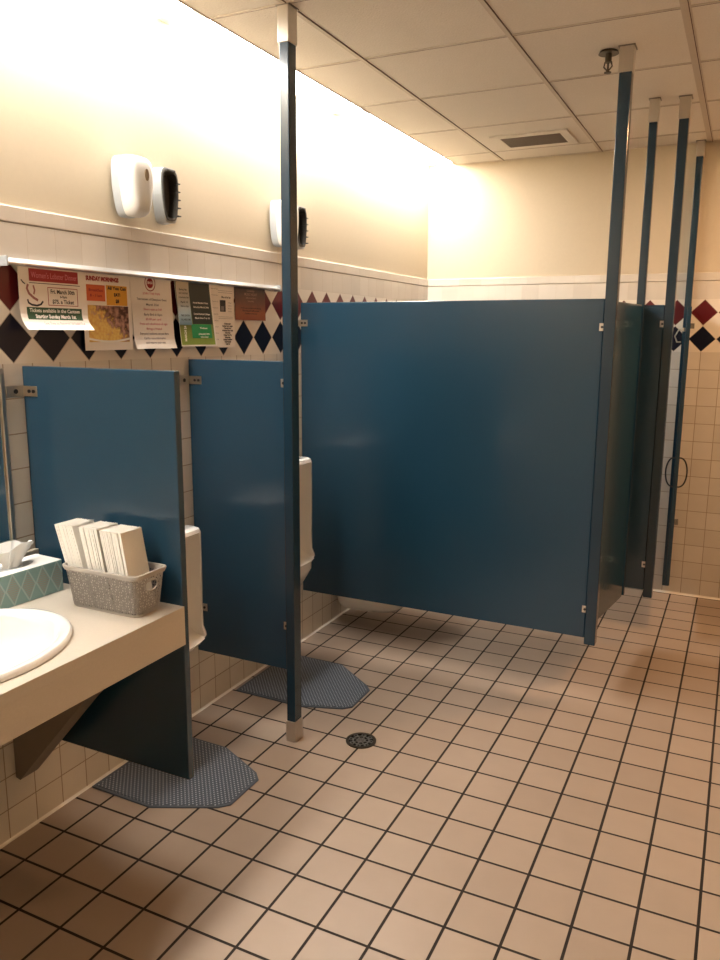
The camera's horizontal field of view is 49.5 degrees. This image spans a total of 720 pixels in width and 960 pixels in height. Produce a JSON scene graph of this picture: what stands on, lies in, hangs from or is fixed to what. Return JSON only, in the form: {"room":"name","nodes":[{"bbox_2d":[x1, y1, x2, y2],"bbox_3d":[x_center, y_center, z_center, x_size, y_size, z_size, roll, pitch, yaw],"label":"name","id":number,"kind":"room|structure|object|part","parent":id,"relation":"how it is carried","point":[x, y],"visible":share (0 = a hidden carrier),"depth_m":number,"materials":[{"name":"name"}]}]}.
{"room":"public restroom","nodes":[
{"label":"public restroom","id":0,"kind":"room"},
{"bbox_2d":[0,0,429,286],"bbox_3d":[-1.073,-0.269,2.554,0.110,2.843,6.863,5,12,25],"label":"wall","id":1,"kind":"structure","parent":0,"point":[84,84],"depth_m":3.00,"materials":[{"name":"beige paint"}]},
{"bbox_2d":[0,368,16,542],"bbox_3d":[-1.329,0.023,1.906,0.015,0.548,1.127,5,12,25],"label":"wall mirror","id":2,"kind":"object","parent":1,"relation":"attached to","point":[7,515],"visible":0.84,"depth_m":2.40,"materials":[{"name":"clear glass"}]},
{"bbox_3d":[-1.331,0.022,1.906,0.005,0.523,1.095,5,12,25],"label":"glass","id":3,"kind":"part","parent":2,"relation":"part of","materials":[{"name":"mirror"}]},
{"bbox_2d":[0,548,38,563],"bbox_3d":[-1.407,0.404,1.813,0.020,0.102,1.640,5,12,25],"label":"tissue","id":4,"kind":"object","parent":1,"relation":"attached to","point":[32,551],"depth_m":2.51,"materials":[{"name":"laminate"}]},
{"bbox_2d":[0,548,185,779],"bbox_3d":[-1.148,0.745,1.747,0.602,0.745,1.640,5,12,25],"label":"countertop","id":5,"kind":"structure","parent":1,"relation":"attached to","point":[39,706],"depth_m":2.08,"materials":[{"name":"laminate"}]},
{"bbox_2d":[0,540,62,607],"bbox_3d":[-1.035,0.268,2.345,0.120,0.176,0.240,6,12,29],"label":"tissue box","id":6,"kind":"object","parent":5,"relation":"on","point":[23,579],"visible":1,"depth_m":2.32,"materials":[{"name":"cardboard"}]},
{"bbox_3d":[-1.035,0.259,2.343,0.134,0.001,0.246,5,12,25],"label":"lid","id":7,"kind":"part","parent":6,"relation":"part of","materials":[{"name":"cardboard"}]},
{"bbox_2d":[0,608,72,682],"bbox_3d":[-1.010,0.501,1.956,0.492,0.175,0.603,5,12,25],"label":"sink","id":8,"kind":"object","parent":5,"relation":"in","point":[29,637],"visible":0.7,"depth_m":2.17,"materials":[{"name":"white ceramic"}]},
{"bbox_2d":[62,562,166,617],"bbox_3d":[-0.714,0.309,2.275,0.288,0.128,0.141,5,12,25],"label":"storage basket","id":9,"kind":"object","parent":5,"relation":"on","point":[158,568],"visible":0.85,"depth_m":2.22,"materials":[{"name":"beige plastic"}]},
{"bbox_2d":[54,518,77,600],"bbox_3d":[-0.841,0.237,2.322,0.075,0.229,0.086,5,12,25],"label":"paper napkin","id":10,"kind":"object","parent":9,"relation":"in","point":[76,518],"visible":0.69,"depth_m":2.28,"materials":[{"name":"white paper"}]},
{"bbox_2d":[56,518,78,597],"bbox_3d":[-0.835,0.237,2.320,0.074,0.230,0.087,5,12,25],"label":"paper napkin","id":11,"kind":"object","parent":9,"relation":"in","point":[57,525],"visible":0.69,"depth_m":2.28,"materials":[{"name":"white paper"}]},
{"bbox_2d":[58,518,81,601],"bbox_3d":[-0.829,0.237,2.319,0.074,0.230,0.087,5,12,25],"label":"paper napkin","id":12,"kind":"object","parent":9,"relation":"in","point":[80,518],"visible":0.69,"depth_m":2.28,"materials":[{"name":"white paper"}]},
{"bbox_2d":[59,519,82,602],"bbox_3d":[-0.825,0.238,2.315,0.074,0.229,0.086,5,12,25],"label":"paper napkin","id":13,"kind":"object","parent":9,"relation":"in","point":[79,519],"visible":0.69,"depth_m":2.27,"materials":[{"name":"white paper"}]},
{"bbox_2d":[61,519,82,598],"bbox_3d":[-0.820,0.239,2.312,0.074,0.229,0.086,5,12,25],"label":"paper napkin","id":14,"kind":"object","parent":9,"relation":"in","point":[81,519],"visible":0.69,"depth_m":2.27,"materials":[{"name":"white paper"}]},
{"bbox_2d":[63,519,84,594],"bbox_3d":[-0.814,0.239,2.310,0.073,0.230,0.087,5,12,26],"label":"paper napkin","id":15,"kind":"object","parent":9,"relation":"in","point":[83,519],"visible":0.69,"depth_m":2.27,"materials":[{"name":"white paper"}]},
{"bbox_2d":[64,519,86,603],"bbox_3d":[-0.809,0.240,2.306,0.072,0.230,0.087,5,12,25],"label":"paper napkin","id":16,"kind":"object","parent":9,"relation":"in","point":[85,519],"visible":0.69,"depth_m":2.27,"materials":[{"name":"white paper"}]},
{"bbox_2d":[66,519,88,603],"bbox_3d":[-0.803,0.240,2.304,0.072,0.230,0.087,5,12,26],"label":"paper napkin","id":17,"kind":"object","parent":9,"relation":"in","point":[88,519],"visible":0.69,"depth_m":2.26,"materials":[{"name":"white paper"}]},
{"bbox_2d":[67,520,88,598],"bbox_3d":[-0.797,0.240,2.301,0.071,0.230,0.087,5,12,25],"label":"paper napkin","id":18,"kind":"object","parent":9,"relation":"in","point":[86,520],"visible":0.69,"depth_m":2.26,"materials":[{"name":"white paper"}]},
{"bbox_2d":[69,520,90,599],"bbox_3d":[-0.792,0.241,2.299,0.071,0.230,0.086,5,12,25],"label":"paper napkin","id":19,"kind":"object","parent":9,"relation":"in","point":[88,520],"visible":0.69,"depth_m":2.26,"materials":[{"name":"white paper"}]},
{"bbox_2d":[71,520,94,604],"bbox_3d":[-0.786,0.241,2.297,0.070,0.231,0.087,5,12,25],"label":"paper napkin","id":20,"kind":"object","parent":9,"relation":"in","point":[75,528],"visible":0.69,"depth_m":2.26,"materials":[{"name":"white paper"}]},
{"bbox_2d":[79,521,100,596],"bbox_3d":[-0.765,0.243,2.287,0.055,0.231,0.087,5,12,25],"label":"paper napkin","id":21,"kind":"object","parent":9,"relation":"in","point":[98,521],"visible":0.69,"depth_m":2.25,"materials":[{"name":"white paper"}]},
{"bbox_2d":[80,521,102,605],"bbox_3d":[-0.760,0.244,2.284,0.056,0.230,0.086,5,12,25],"label":"paper napkin","id":22,"kind":"object","parent":9,"relation":"in","point":[101,521],"visible":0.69,"depth_m":2.24,"materials":[{"name":"white paper"}]},
{"bbox_2d":[81,521,103,605],"bbox_3d":[-0.755,0.244,2.281,0.055,0.231,0.087,5,12,25],"label":"paper napkin","id":23,"kind":"object","parent":9,"relation":"in","point":[82,528],"visible":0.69,"depth_m":2.24,"materials":[{"name":"white paper"}]},
{"bbox_2d":[85,522,105,602],"bbox_3d":[-0.744,0.245,2.276,0.054,0.231,0.087,5,12,25],"label":"paper napkin","id":24,"kind":"object","parent":9,"relation":"in","point":[104,522],"visible":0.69,"depth_m":2.23,"materials":[{"name":"white paper"}]},
{"bbox_2d":[84,521,106,600],"bbox_3d":[-0.748,0.244,2.281,0.055,0.231,0.087,5,12,26],"label":"paper napkin","id":25,"kind":"object","parent":9,"relation":"in","point":[105,521],"visible":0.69,"depth_m":2.24,"materials":[{"name":"white paper"}]},
{"bbox_2d":[86,522,108,606],"bbox_3d":[-0.738,0.246,2.273,0.054,0.231,0.086,5,12,25],"label":"paper napkin","id":26,"kind":"object","parent":9,"relation":"in","point":[106,522],"visible":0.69,"depth_m":2.23,"materials":[{"name":"white paper"}]},
{"bbox_2d":[88,522,110,596],"bbox_3d":[-0.733,0.246,2.272,0.054,0.231,0.087,5,12,25],"label":"paper napkin","id":27,"kind":"object","parent":9,"relation":"in","point":[109,522],"visible":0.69,"depth_m":2.23,"materials":[{"name":"white paper"}]},
{"bbox_2d":[90,522,111,607],"bbox_3d":[-0.728,0.247,2.268,0.052,0.231,0.086,5,12,25],"label":"paper napkin","id":28,"kind":"object","parent":9,"relation":"in","point":[111,522],"visible":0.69,"depth_m":2.23,"materials":[{"name":"white paper"}]},
{"bbox_2d":[91,523,111,603],"bbox_3d":[-0.722,0.247,2.266,0.052,0.231,0.086,5,12,25],"label":"paper napkin","id":29,"kind":"object","parent":9,"relation":"in","point":[93,534],"visible":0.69,"depth_m":2.22,"materials":[{"name":"white paper"}]},
{"bbox_2d":[93,523,114,607],"bbox_3d":[-0.716,0.247,2.265,0.052,0.231,0.086,5,12,25],"label":"paper napkin","id":30,"kind":"object","parent":9,"relation":"in","point":[112,523],"visible":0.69,"depth_m":2.22,"materials":[{"name":"white paper"}]},
{"bbox_2d":[95,523,117,608],"bbox_3d":[-0.711,0.248,2.261,0.051,0.231,0.086,5,12,25],"label":"paper napkin","id":31,"kind":"object","parent":9,"relation":"in","point":[115,524],"visible":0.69,"depth_m":2.22,"materials":[{"name":"white paper"}]},
{"bbox_2d":[99,524,121,608],"bbox_3d":[-0.698,0.250,2.256,0.051,0.229,0.087,5,12,26],"label":"paper napkin","id":32,"kind":"object","parent":9,"relation":"in","point":[120,524],"visible":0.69,"depth_m":2.21,"materials":[{"name":"white paper"}]},
{"bbox_2d":[101,525,120,609],"bbox_3d":[-0.692,0.251,2.253,0.050,0.229,0.087,5,12,25],"label":"paper napkin","id":33,"kind":"object","parent":9,"relation":"in","point":[119,525],"visible":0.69,"depth_m":2.21,"materials":[{"name":"white paper"}]},
{"bbox_2d":[102,525,123,606],"bbox_3d":[-0.687,0.251,2.251,0.050,0.229,0.087,5,12,25],"label":"paper napkin","id":34,"kind":"object","parent":9,"relation":"in","point":[121,525],"visible":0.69,"depth_m":2.21,"materials":[{"name":"white paper"}]},
{"bbox_2d":[104,525,125,607],"bbox_3d":[-0.682,0.252,2.247,0.049,0.229,0.086,5,12,25],"label":"paper napkin","id":35,"kind":"object","parent":9,"relation":"in","point":[124,525],"visible":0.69,"depth_m":2.21,"materials":[{"name":"white paper"}]},
{"bbox_2d":[105,525,127,602],"bbox_3d":[-0.677,0.253,2.244,0.049,0.229,0.086,5,12,25],"label":"paper napkin","id":36,"kind":"object","parent":9,"relation":"in","point":[126,525],"visible":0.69,"depth_m":2.20,"materials":[{"name":"white paper"}]},
{"bbox_2d":[107,526,127,602],"bbox_3d":[-0.672,0.253,2.242,0.049,0.229,0.087,5,12,26],"label":"paper napkin","id":37,"kind":"object","parent":9,"relation":"in","point":[125,526],"visible":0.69,"depth_m":2.20,"materials":[{"name":"white paper"}]},
{"bbox_2d":[109,526,129,610],"bbox_3d":[-0.666,0.254,2.239,0.049,0.229,0.087,5,12,25],"label":"paper napkin","id":38,"kind":"object","parent":9,"relation":"in","point":[112,546],"visible":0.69,"depth_m":2.20,"materials":[{"name":"white paper"}]},
{"bbox_2d":[111,526,131,608],"bbox_3d":[-0.660,0.254,2.237,0.047,0.230,0.087,5,12,26],"label":"paper napkin","id":39,"kind":"object","parent":9,"relation":"in","point":[130,526],"visible":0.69,"depth_m":2.19,"materials":[{"name":"white paper"}]},
{"bbox_2d":[112,526,134,606],"bbox_3d":[-0.655,0.255,2.233,0.047,0.230,0.087,5,12,25],"label":"paper napkin","id":40,"kind":"object","parent":9,"relation":"in","point":[132,526],"visible":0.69,"depth_m":2.19,"materials":[{"name":"white paper"}]},
{"bbox_2d":[114,526,135,612],"bbox_3d":[-0.650,0.255,2.231,0.046,0.229,0.086,5,12,25],"label":"paper napkin","id":41,"kind":"object","parent":9,"relation":"in","point":[135,526],"visible":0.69,"depth_m":2.19,"materials":[{"name":"white paper"}]},
{"bbox_2d":[115,527,135,612],"bbox_3d":[-0.645,0.256,2.228,0.046,0.230,0.087,5,12,25],"label":"paper napkin","id":42,"kind":"object","parent":9,"relation":"in","point":[116,534],"visible":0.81,"depth_m":2.19,"materials":[{"name":"white paper"}]},
{"bbox_2d":[118,527,138,607],"bbox_3d":[-0.638,0.256,2.227,0.045,0.230,0.087,5,12,25],"label":"paper napkin","id":43,"kind":"object","parent":9,"relation":"in","point":[136,527],"visible":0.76,"depth_m":2.19,"materials":[{"name":"white paper"}]},
{"bbox_2d":[119,527,154,612],"bbox_3d":[-0.633,0.256,2.224,0.045,0.230,0.086,5,12,25],"label":"paper napkin","id":44,"kind":"object","parent":9,"relation":"in","point":[132,541],"visible":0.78,"depth_m":2.22,"materials":[{"name":"white paper"}]},
{"bbox_3d":[-0.593,0.297,2.213,0.006,0.038,0.059,5,12,25],"label":"handle","id":45,"kind":"part","parent":9,"relation":"part of","materials":[{"name":"beige plastic"}]},
{"bbox_2d":[5,366,193,779],"bbox_3d":[-0.797,0.288,2.397,0.595,1.249,0.094,5,12,25],"label":"screen","id":46,"kind":"object","parent":1,"relation":"attached to","point":[105,444],"visible":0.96,"depth_m":2.36,"materials":[{"name":"blue metal"}]},
{"bbox_2d":[111,155,152,218],"bbox_3d":[-0.789,-1.025,2.729,0.097,0.204,0.119,5,12,25],"label":"air freshener","id":47,"kind":"object","parent":1,"relation":"attached to","point":[131,175],"visible":1,"depth_m":2.69,"materials":[{"name":"grey plastic"}]},
{"bbox_3d":[-0.817,-1.028,2.743,0.035,0.204,0.119,5,12,25],"label":"plate","id":48,"kind":"part","parent":47,"relation":"part of","materials":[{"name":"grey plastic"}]},
{"bbox_2d":[0,255,280,291],"bbox_3d":[-0.723,-0.776,2.993,0.035,0.029,1.538,5,12,25],"label":"rail","id":49,"kind":"object","parent":1,"relation":"attached to","point":[4,260],"visible":1,"depth_m":2.75,"materials":[{"name":"metal"}]},
{"bbox_2d":[17,266,93,329],"bbox_3d":[-0.963,-0.576,2.489,0.031,0.192,0.273,5,12,25],"label":"flyer","id":50,"kind":"object","parent":49,"relation":"hanging from","point":[49,299],"visible":1,"depth_m":2.48,"materials":[{"name":"paper"}]},
{"bbox_2d":[84,272,132,350],"bbox_3d":[-0.877,-0.585,2.721,0.002,0.260,0.232,5,12,25],"label":"flyer","id":51,"kind":"object","parent":49,"relation":"hanging from","point":[108,297],"visible":0.99,"depth_m":2.72,"materials":[{"name":"paper"}]},
{"bbox_2d":[88,305,129,341],"bbox_3d":[-0.877,-0.546,2.730,0.001,0.124,0.195,5,12,25],"label":"food photo","id":52,"kind":"object","parent":51,"relation":"attached to","point":[110,323],"depth_m":2.73},
{"bbox_2d":[129,277,176,348],"bbox_3d":[-0.771,-0.623,2.922,0.011,0.258,0.242,5,12,25],"label":"flyer","id":53,"kind":"object","parent":49,"relation":"hanging from","point":[151,299],"visible":1,"depth_m":2.92,"materials":[{"name":"paper"}]},
{"bbox_2d":[175,281,191,324],"bbox_3d":[-0.692,-0.694,3.066,0.009,0.166,0.085,5,12,25],"label":"flyer","id":54,"kind":"object","parent":49,"relation":"hanging from","point":[182,289],"visible":1,"depth_m":3.07,"materials":[{"name":"paper"}]},
{"bbox_2d":[174,281,216,346],"bbox_3d":[-0.659,-0.667,3.144,0.014,0.252,0.248,5,12,25],"label":"flyer","id":55,"kind":"object","parent":49,"relation":"hanging from","point":[201,332],"visible":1,"depth_m":3.16,"materials":[{"name":"green paper"}]},
{"bbox_2d":[206,284,234,347],"bbox_3d":[-0.592,-0.692,3.299,0.001,0.260,0.215,5,12,25],"label":"flyer","id":56,"kind":"object","parent":49,"relation":"hanging from","point":[222,297],"visible":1,"depth_m":3.32,"materials":[{"name":"paper"}]},
{"bbox_2d":[220,300,225,311],"bbox_3d":[-0.582,-0.739,3.311,0.001,0.048,0.040,5,12,25],"label":"photo","id":57,"kind":"object","parent":56,"relation":"on","point":[222,302],"depth_m":3.31},
{"bbox_2d":[234,287,265,320],"bbox_3d":[-0.490,-0.788,3.495,0.001,0.142,0.246,5,12,25],"label":"flyer","id":58,"kind":"object","parent":49,"relation":"hanging from","point":[249,302],"visible":1,"depth_m":3.49,"materials":[{"name":"paper"}]},
{"bbox_2d":[152,167,180,224],"bbox_3d":[-0.722,-1.059,2.912,0.055,0.200,0.101,5,12,25],"label":"air freshener","id":59,"kind":"object","parent":1,"relation":"attached to","point":[165,198],"visible":0.99,"depth_m":2.91,"materials":[{"name":"grey plastic"}]},
{"bbox_2d":[0,353,346,844],"bbox_3d":[-1.031,0.381,2.630,0.008,1.536,6.821,5,12,25],"label":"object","id":60,"kind":"structure","parent":1,"relation":"attached to","point":[70,767],"depth_m":2.77,"materials":[{"name":"tile"}]},
{"bbox_2d":[0,608,350,848],"bbox_3d":[-1.030,1.134,2.764,0.008,0.008,6.813,5,12,25],"label":"baseboard","id":61,"kind":"structure","parent":1,"relation":"attached to","point":[36,822],"depth_m":2.92,"materials":[{"name":"beige tile"}]},
{"bbox_2d":[185,525,206,652],"bbox_3d":[-0.753,0.391,2.895,0.266,0.720,0.330,5,12,25],"label":"urinal","id":62,"kind":"object","parent":1,"relation":"attached to","point":[197,631],"visible":0.21,"depth_m":2.98,"materials":[{"name":"white ceramic"}]},
{"bbox_2d":[0,265,407,363],"bbox_3d":[-1.025,-0.528,2.459,0.008,0.314,6.821,5,12,25],"label":"trim","id":63,"kind":"structure","parent":1,"relation":"attached to","point":[19,344],"depth_m":2.85,"materials":[{"name":"tile"}]},
{"bbox_2d":[0,221,427,300],"bbox_3d":[-1.024,-0.734,2.421,0.008,0.105,6.821,5,12,25],"label":"trim","id":64,"kind":"structure","parent":1,"relation":"attached to","point":[19,241],"depth_m":2.99,"materials":[{"name":"tile"}]},
{"bbox_2d":[0,204,427,286],"bbox_3d":[-1.026,-0.810,2.403,0.011,0.049,6.813,5,12,25],"label":"trim","id":65,"kind":"structure","parent":1,"relation":"attached to","point":[12,214],"depth_m":2.96,"materials":[{"name":"tile"}]},
{"bbox_2d":[163,14,279,85],"bbox_3d":[-0.470,-1.751,3.161,0.176,0.048,0.815,5,12,25],"label":"strip light","id":66,"kind":"object","parent":1,"relation":"attached to","point":[206,32],"depth_m":3.06,"materials":[{"name":"white plastic"}]},
{"bbox_2d":[270,200,298,246],"bbox_3d":[-0.346,-1.190,3.623,0.097,0.204,0.119,5,12,25],"label":"air freshener","id":67,"kind":"object","parent":1,"relation":"attached to","point":[275,205],"visible":0.28,"depth_m":3.58,"materials":[{"name":"grey plastic"}]},
{"bbox_3d":[-0.374,-1.193,3.636,0.035,0.204,0.119,5,12,25],"label":"plate","id":68,"kind":"part","parent":67,"relation":"part of","materials":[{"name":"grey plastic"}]},
{"bbox_2d":[297,206,307,249],"bbox_3d":[-0.296,-1.218,3.770,0.055,0.200,0.101,5,12,25],"label":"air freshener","id":69,"kind":"object","parent":1,"relation":"attached to","point":[302,227],"visible":0.61,"depth_m":3.79,"materials":[{"name":"grey plastic"}]},
{"bbox_2d":[299,456,314,585],"bbox_3d":[-0.378,0.205,3.642,0.266,0.923,0.330,5,12,25],"label":"urinal","id":70,"kind":"object","parent":1,"relation":"attached to","point":[307,554],"visible":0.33,"depth_m":3.71,"materials":[{"name":"white ceramic"}]},
{"bbox_2d":[176,0,455,164],"bbox_3d":[-0.848,-1.565,2.176,0.004,0.054,6.813,5,12,25],"label":"trim","id":71,"kind":"structure","parent":1,"relation":"attached to","point":[176,0],"depth_m":3.39,"materials":[{"name":"metal"}]},
{"bbox_2d":[337,596,401,612],"bbox_3d":[0.182,0.359,4.371,0.669,0.777,0.374,5,12,25],"label":"toilet","id":72,"kind":"object","parent":1,"relation":"attached to","point":[357,604],"visible":0.18,"depth_m":4.38,"materials":[{"name":"white ceramic"}]},
{"bbox_2d":[298,299,604,636],"bbox_3d":[0.345,-0.082,3.671,1.489,1.487,0.094,5,12,25],"label":"partition","id":73,"kind":"structure","parent":1,"relation":"attached to","point":[450,446],"depth_m":3.64,"materials":[{"name":"blue metal"}]},
{"bbox_2d":[625,305,664,589],"bbox_3d":[0.777,-0.214,4.353,1.635,1.473,0.036,5,12,25],"label":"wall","id":74,"kind":"structure","parent":1,"relation":"attached to","point":[653,314],"depth_m":4.01,"materials":[{"name":"blue metal"}]},
{"bbox_2d":[0,587,719,959],"bbox_3d":[0.449,1.309,2.063,3.400,0.060,6.913,5,12,25],"label":"floor","id":75,"kind":"structure","parent":0,"point":[521,793],"depth_m":2.64,"materials":[{"name":"tile"}]},
{"bbox_2d":[92,737,258,807],"bbox_3d":[-0.648,1.104,2.932,0.518,0.008,0.455,5,12,25],"label":"mat","id":76,"kind":"object","parent":75,"relation":"on","point":[220,778],"visible":0.88,"depth_m":2.86,"materials":[{"name":"grey rubber"}]},
{"bbox_2d":[275,2,302,742],"bbox_3d":[-0.260,-0.287,2.950,0.054,2.742,0.070,5,12,25],"label":"post","id":77,"kind":"object","parent":75,"relation":"on","point":[286,12],"visible":1,"depth_m":2.90,"materials":[{"name":"blue metal"}]},
{"bbox_2d":[179,359,286,668],"bbox_3d":[-0.500,0.146,3.147,0.459,1.244,0.094,5,12,25],"label":"screen","id":78,"kind":"object","parent":77,"relation":"attached to","point":[237,409],"visible":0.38,"depth_m":3.15,"materials":[{"name":"blue metal"}]},
{"bbox_2d":[236,656,369,708],"bbox_3d":[-0.221,0.961,3.712,0.558,0.008,0.485,5,12,25],"label":"mat","id":79,"kind":"object","parent":75,"relation":"on","point":[324,684],"visible":0.8,"depth_m":3.66,"materials":[{"name":"grey rubber"}]},
{"bbox_2d":[346,732,375,748],"bbox_3d":[0.004,1.062,3.184,0.124,0.004,0.124,5,12,25],"label":"floor drain","id":80,"kind":"object","parent":75,"relation":"on","point":[359,740],"visible":1,"depth_m":3.18,"materials":[{"name":"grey metal"}]},
{"bbox_2d":[180,0,719,163],"bbox_3d":[0.472,-1.446,1.571,2.910,0.050,6.863,5,12,25],"label":"ceiling","id":81,"kind":"structure","parent":0,"point":[370,28],"depth_m":3.21,"materials":[{"name":"tile"}]},
{"bbox_2d":[120,0,198,20],"bbox_3d":[-0.937,-1.576,2.217,0.191,0.048,1.363,5,12,25],"label":"strip light","id":82,"kind":"object","parent":81,"relation":"attached to","point":[163,10],"visible":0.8,"depth_m":2.72,"materials":[{"name":"white plastic"}]},
{"bbox_2d":[296,71,363,114],"bbox_3d":[-0.204,-1.850,3.698,0.176,0.048,0.669,5,12,25],"label":"strip light","id":83,"kind":"object","parent":81,"relation":"attached to","point":[307,89],"depth_m":3.74,"materials":[{"name":"white plastic"}]},
{"bbox_2d":[337,111,451,164],"bbox_3d":[0.258,-2.021,4.626,0.191,0.048,1.363,5,12,25],"label":"strip light","id":84,"kind":"object","parent":81,"relation":"attached to","point":[362,120],"visible":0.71,"depth_m":4.49,"materials":[{"name":"white plastic"}]},
{"bbox_2d":[489,128,578,149],"bbox_3d":[1.006,-1.961,4.502,0.440,0.010,0.330,5,12,25],"label":"ceiling vent","id":85,"kind":"object","parent":81,"relation":"in","point":[559,136],"visible":1,"depth_m":4.48,"materials":[{"name":"metal"}]},
{"bbox_2d":[500,133,567,147],"bbox_3d":[1.007,-1.961,4.506,0.340,0.006,0.222,5,12,25],"label":"grille","id":86,"kind":"object","parent":85,"relation":"attached to","point":[552,138],"depth_m":4.50,"materials":[{"name":"grey metal"}]},
{"bbox_2d":[598,48,618,73],"bbox_3d":[0.988,-1.663,3.106,0.080,0.080,0.080,5,12,25],"label":"sprinkler head","id":87,"kind":"object","parent":81,"relation":"attached to","point":[608,53],"visible":0.99,"depth_m":3.10},
{"bbox_2d":[584,43,637,645],"bbox_3d":[1.042,-0.480,3.281,0.064,2.470,0.070,5,12,25],"label":"post","id":88,"kind":"object","parent":81,"relation":"hanging from","point":[627,53],"visible":1,"depth_m":3.23,"materials":[{"name":"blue metal"}]},
{"bbox_2d":[621,97,661,594],"bbox_3d":[1.402,-0.604,3.951,0.054,2.470,0.054,5,12,25],"label":"post","id":89,"kind":"object","parent":81,"relation":"hanging from","point":[654,106],"visible":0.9,"depth_m":3.83,"materials":[{"name":"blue metal"}]},
{"bbox_2d":[598,302,641,618],"bbox_3d":[1.229,-0.080,3.756,0.046,1.511,0.601,7,13,33],"label":"door","id":90,"kind":"structure","parent":89,"relation":"attached to","point":[629,314],"depth_m":3.81,"materials":[{"name":"blue metal"}]},
{"bbox_2d":[643,94,693,597],"bbox_3d":[1.535,-0.596,3.917,0.060,2.470,0.070,5,12,25],"label":"post","id":91,"kind":"object","parent":81,"relation":"hanging from","point":[685,105],"visible":1,"depth_m":3.87,"materials":[{"name":"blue metal"}]},
{"bbox_2d":[662,139,706,585],"bbox_3d":[1.969,-0.645,4.765,0.054,2.682,0.056,5,12,25],"label":"post","id":92,"kind":"object","parent":81,"relation":"attached to","point":[700,149],"visible":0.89,"depth_m":4.64,"materials":[{"name":"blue metal"}]},
{"bbox_2d":[665,306,694,585],"bbox_3d":[1.832,-0.215,4.497,0.125,1.511,0.687,5,11,22],"label":"door","id":93,"kind":"structure","parent":92,"relation":"attached to","point":[689,325],"depth_m":4.19,"materials":[{"name":"blue metal"}]},
{"bbox_3d":[1.718,-0.045,4.330,0.050,0.172,0.008,5,11,22],"label":"pull handle","id":94,"kind":"part","parent":93,"relation":"part of","materials":[{"name":"black plastic"}]},
{"bbox_3d":[1.781,-0.040,4.305,0.050,0.172,0.008,5,11,22],"label":"pull handle","id":95,"kind":"part","parent":93,"relation":"part of","materials":[{"name":"black plastic"}]},
{"bbox_2d":[427,141,719,286],"bbox_3d":[1.970,-0.685,4.868,3.520,2.843,0.110,5,12,25],"label":"wall","id":96,"kind":"structure","parent":0,"point":[541,216],"depth_m":4.97,"materials":[{"name":"beige paint"}]},
{"bbox_2d":[209,0,719,160],"bbox_3d":[0.461,-1.415,1.554,2.910,0.003,6.813,5,12,25],"label":"trim","id":97,"kind":"structure","parent":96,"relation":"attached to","point":[684,7],"depth_m":3.25,"materials":[{"name":"metal"}]},
{"bbox_2d":[428,281,719,300],"bbox_3d":[1.956,-1.147,4.721,3.300,0.105,0.008,5,12,25],"label":"trim","id":98,"kind":"structure","parent":96,"relation":"attached to","point":[701,289],"depth_m":5.03,"materials":[{"name":"white tile"}]},
{"bbox_2d":[428,272,719,286],"bbox_3d":[1.957,-1.224,4.707,3.299,0.049,0.011,5,12,25],"label":"trim","id":99,"kind":"structure","parent":96,"relation":"attached to","point":[698,276],"depth_m":5.02,"materials":[{"name":"white tile"}]},
{"bbox_2d":[456,140,719,164],"bbox_3d":[1.950,-1.970,4.557,2.910,0.003,0.018,5,12,25],"label":"trim","id":100,"kind":"structure","parent":96,"relation":"attached to","point":[714,140],"depth_m":4.87,"materials":[{"name":"metal"}]},
{"bbox_2d":[619,299,719,351],"bbox_3d":[1.954,-0.941,4.760,3.300,0.314,0.008,5,12,25],"label":"trim","id":101,"kind":"structure","parent":96,"relation":"attached to","point":[705,335],"depth_m":4.71,"materials":[{"name":"white tile"}]},
{"bbox_2d":[641,589,719,599],"bbox_3d":[1.945,0.719,5.059,3.288,0.012,0.012,5,12,25],"label":"baseboard","id":102,"kind":"structure","parent":96,"relation":"attached to","point":[655,590],"depth_m":4.99,"materials":[{"name":"beige tile"}]},
{"bbox_2d":[653,352,719,597],"bbox_3d":[1.949,-0.032,4.930,3.300,1.536,0.008,5,12,25],"label":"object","id":103,"kind":"structure","parent":96,"relation":"attached to","point":[695,559],"depth_m":4.87,"materials":[{"name":"beige tile"}]}
]}

